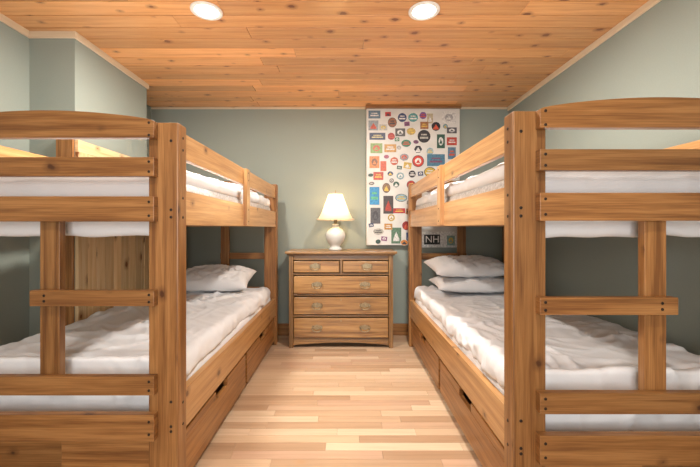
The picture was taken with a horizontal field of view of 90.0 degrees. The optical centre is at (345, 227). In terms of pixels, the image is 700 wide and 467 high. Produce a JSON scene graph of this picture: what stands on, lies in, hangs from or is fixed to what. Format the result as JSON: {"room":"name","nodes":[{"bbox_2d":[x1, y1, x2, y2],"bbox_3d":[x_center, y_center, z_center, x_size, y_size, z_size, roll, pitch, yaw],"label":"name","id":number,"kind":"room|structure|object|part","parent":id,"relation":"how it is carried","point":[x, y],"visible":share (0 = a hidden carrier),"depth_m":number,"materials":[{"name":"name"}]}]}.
{"room":"dormitory","nodes":[
{"label":"dormitory","id":0,"kind":"room"},
{"bbox_2d":[0,21,150,345],"bbox_3d":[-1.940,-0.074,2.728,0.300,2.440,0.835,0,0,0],"label":"wall","id":1,"kind":"structure","parent":0,"point":[64,74],"depth_m":2.31,"materials":[{"name":"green paint"}]},
{"bbox_2d":[0,13,28,36],"bbox_3d":[-2.083,-1.272,0.498,0.014,0.045,3.596,0,0,0],"label":"trim","id":2,"kind":"structure","parent":1,"relation":"attached to","point":[3,18],"depth_m":2.19,"materials":[{"name":"brown wood"}]},
{"bbox_2d":[28,31,76,38],"bbox_3d":[-1.933,-1.272,2.303,0.314,0.045,0.014,0,0,0],"label":"trim","id":3,"kind":"structure","parent":1,"relation":"attached to","point":[32,34],"depth_m":2.30,"materials":[{"name":"brown wood"}]},
{"bbox_2d":[56,139,74,325],"bbox_3d":[-1.845,0.281,2.300,0.110,1.730,0.020,0,0,0],"label":"wooden post","id":4,"kind":"object","parent":1,"relation":"attached to","point":[64,147],"depth_m":2.29,"materials":[{"name":"brown wood"}]},
{"bbox_2d":[75,140,148,321],"bbox_3d":[-1.778,0.281,2.728,0.022,1.730,0.835,0,0,0],"label":"door","id":5,"kind":"structure","parent":1,"relation":"in","point":[113,262],"depth_m":2.59,"materials":[{"name":"brown wood"}]},
{"bbox_2d":[76,33,148,88],"bbox_3d":[-1.783,-1.272,2.735,0.014,0.045,0.849,0,0,0],"label":"trim","id":6,"kind":"structure","parent":1,"relation":"attached to","point":[81,39],"depth_m":2.64,"materials":[{"name":"brown wood"}]},
{"bbox_2d":[0,0,648,106],"bbox_3d":[-0.177,-1.344,1.225,4.025,0.100,5.250,0,0,0],"label":"ceiling","id":7,"kind":"structure","parent":0,"point":[260,53],"depth_m":2.47,"materials":[{"name":"brown wood"}]},
{"bbox_2d":[190,1,222,20],"bbox_3d":[-0.830,-1.289,2.085,0.184,0.008,0.184,0,0,0],"label":"recessed light","id":8,"kind":"object","parent":7,"relation":"in","point":[205,10],"visible":1,"depth_m":2.08,"materials":[{"name":"white plastic"}]},
{"bbox_2d":[408,1,439,20],"bbox_3d":[0.465,-1.289,2.085,0.184,0.008,0.184,0,0,0],"label":"recessed light","id":9,"kind":"object","parent":7,"relation":"in","point":[424,10],"visible":1,"depth_m":2.08,"materials":[{"name":"white plastic"}]},
{"bbox_2d":[151,109,507,322],"bbox_3d":[-0.177,-0.074,3.800,4.025,2.440,0.100,0,0,0],"label":"wall","id":10,"kind":"structure","parent":0,"point":[310,154],"depth_m":3.75,"materials":[{"name":"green paint"}]},
{"bbox_2d":[151,107,506,108],"bbox_3d":[-0.179,-1.283,3.743,3.801,0.022,0.014,0,0,0],"label":"trim","id":11,"kind":"structure","parent":10,"relation":"attached to","point":[151,107],"depth_m":3.74,"materials":[{"name":"brown wood"}]},
{"bbox_2d":[278,323,407,334],"bbox_3d":[-0.186,1.083,3.741,3.807,0.125,0.018,0,0,0],"label":"baseboard","id":12,"kind":"structure","parent":10,"relation":"attached to","point":[283,328],"depth_m":3.73,"materials":[{"name":"brown wood"}]},
{"bbox_2d":[365,104,461,246],"bbox_3d":[0.708,-0.544,3.705,1.003,1.498,0.090,0,0,0],"label":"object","id":13,"kind":"object","parent":10,"relation":"attached to","point":[405,143],"visible":0.7,"depth_m":3.69,"materials":[{"name":"multicoloured paper"}]},
{"bbox_2d":[194,335,482,466],"bbox_3d":[-0.177,1.196,1.225,4.025,0.100,5.250,0,0,0],"label":"floor","id":14,"kind":"structure","parent":0,"point":[341,404],"depth_m":2.16,"materials":[{"name":"brown wood"}]},
{"bbox_2d":[0,110,277,466],"bbox_3d":[-1.205,0.339,2.460,1.086,1.614,2.144,0,0,0],"label":"bunk bed","id":15,"kind":"object","parent":14,"relation":"on","point":[149,379],"visible":0.96,"depth_m":1.45,"materials":[{"name":"brown wood"}]},
{"bbox_3d":[-0.993,0.998,1.472,0.375,0.296,0.045,0,0,0],"label":"foot panel","id":16,"kind":"part","parent":15,"relation":"part of","materials":[{"name":"brown wood"}]},
{"bbox_2d":[0,170,269,236],"bbox_3d":[-1.204,-0.137,2.460,0.986,0.355,1.935,0,0,0],"label":"comforter","id":17,"kind":"object","parent":15,"relation":"on","point":[195,183],"depth_m":1.50,"materials":[{"name":"white fabric"}]},
{"bbox_2d":[0,287,269,410],"bbox_3d":[-1.198,0.695,2.460,1.009,0.338,1.944,0,0,0],"label":"comforter","id":18,"kind":"object","parent":15,"relation":"on","point":[221,327],"depth_m":1.77,"materials":[{"name":"white fabric"}]},
{"bbox_2d":[186,264,256,291],"bbox_3d":[-1.190,0.445,3.160,0.680,0.218,0.451,0,0,-3],"label":"pillow","id":19,"kind":"object","parent":15,"relation":"on","point":[218,277],"visible":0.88,"depth_m":3.00,"materials":[{"name":"fabric"}]},
{"bbox_3d":[-1.205,-0.120,2.480,0.960,0.180,1.860,0,0,0],"label":"mattress","id":20,"kind":"part","parent":15,"relation":"part of","materials":[{"name":"white fabric"}]},
{"bbox_3d":[-1.205,0.740,2.480,0.960,0.180,1.860,0,0,0],"label":"mattress","id":21,"kind":"part","parent":15,"relation":"part of","materials":[{"name":"white fabric"}]},
{"bbox_2d":[226,182,252,192],"bbox_3d":[-1.200,-0.348,3.120,0.680,0.118,0.440,0,0,0],"label":"pillow","id":22,"kind":"object","parent":15,"relation":"on","point":[238,186],"visible":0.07,"depth_m":2.94,"materials":[{"name":"fabric"}]},
{"bbox_2d":[285,249,396,347],"bbox_3d":[-0.048,0.684,3.510,1.065,0.924,0.421,0,0,0],"label":"dresser","id":23,"kind":"object","parent":14,"relation":"on","point":[344,295],"visible":1,"depth_m":3.33,"materials":[{"name":"brown wood"}]},
{"bbox_2d":[316,190,353,250],"bbox_3d":[-0.105,-0.079,3.500,0.380,0.600,0.380,0,0,0],"label":"table lamp","id":24,"kind":"object","parent":23,"relation":"on","point":[335,209],"visible":1,"depth_m":3.42,"materials":[{"name":"white ceramic"}]},
{"bbox_3d":[-0.105,-0.211,3.500,0.380,0.265,0.380,0,0,0],"label":"lamp shade","id":25,"kind":"part","parent":24,"relation":"part of","materials":[{"name":"beige fabric"}]},
{"bbox_2d":[408,97,699,466],"bbox_3d":[1.135,0.339,2.365,1.086,1.614,2.234,0,0,0],"label":"bunk bed","id":26,"kind":"object","parent":14,"relation":"on","point":[529,378],"visible":0.98,"depth_m":1.28,"materials":[{"name":"brown wood"}]},
{"bbox_3d":[1.135,-0.120,2.385,0.960,0.180,1.950,0,0,0],"label":"mattress","id":27,"kind":"part","parent":26,"relation":"part of","materials":[{"name":"white fabric"}]},
{"bbox_3d":[1.135,0.740,2.385,0.960,0.180,1.950,0,0,0],"label":"mattress","id":28,"kind":"part","parent":26,"relation":"part of","materials":[{"name":"white fabric"}]},
{"bbox_2d":[429,276,503,292],"bbox_3d":[1.140,0.482,3.100,0.740,0.144,0.460,0,0,2],"label":"pillow","id":29,"kind":"object","parent":26,"relation":"on","point":[452,284],"visible":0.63,"depth_m":2.91,"materials":[{"name":"fabric"}]},
{"bbox_2d":[424,255,503,277],"bbox_3d":[1.090,0.336,3.130,0.700,0.181,0.436,0,0,-2],"label":"pillow","id":30,"kind":"object","parent":29,"relation":"on","point":[467,266],"visible":0.94,"depth_m":2.96,"materials":[{"name":"fabric"}]},
{"bbox_2d":[414,285,699,430],"bbox_3d":[1.134,0.699,2.368,1.014,0.336,2.048,0,0,0],"label":"comforter","id":31,"kind":"object","parent":26,"relation":"on","point":[464,330],"depth_m":1.63,"materials":[{"name":"white fabric"}]},
{"bbox_2d":[416,162,699,237],"bbox_3d":[1.134,-0.131,2.363,0.983,0.345,2.027,0,0,0],"label":"comforter","id":32,"kind":"object","parent":26,"relation":"on","point":[492,179],"depth_m":1.36,"materials":[{"name":"white fabric"}]},
{"bbox_3d":[0.922,0.998,1.333,0.375,0.296,0.045,0,0,0],"label":"foot panel","id":33,"kind":"part","parent":26,"relation":"part of","materials":[{"name":"brown wood"}]},
{"bbox_2d":[508,0,699,354],"bbox_3d":[1.785,-0.074,1.225,0.100,2.440,5.050,0,0,0],"label":"wall","id":34,"kind":"structure","parent":0,"point":[657,54],"depth_m":2.13,"materials":[{"name":"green paint"}]},
{"bbox_2d":[507,0,661,110],"bbox_3d":[1.728,-1.272,1.218,0.014,0.045,5.036,0,0,0],"label":"trim","id":35,"kind":"structure","parent":34,"relation":"attached to","point":[648,5],"depth_m":2.44,"materials":[{"name":"brown wood"}]}
]}

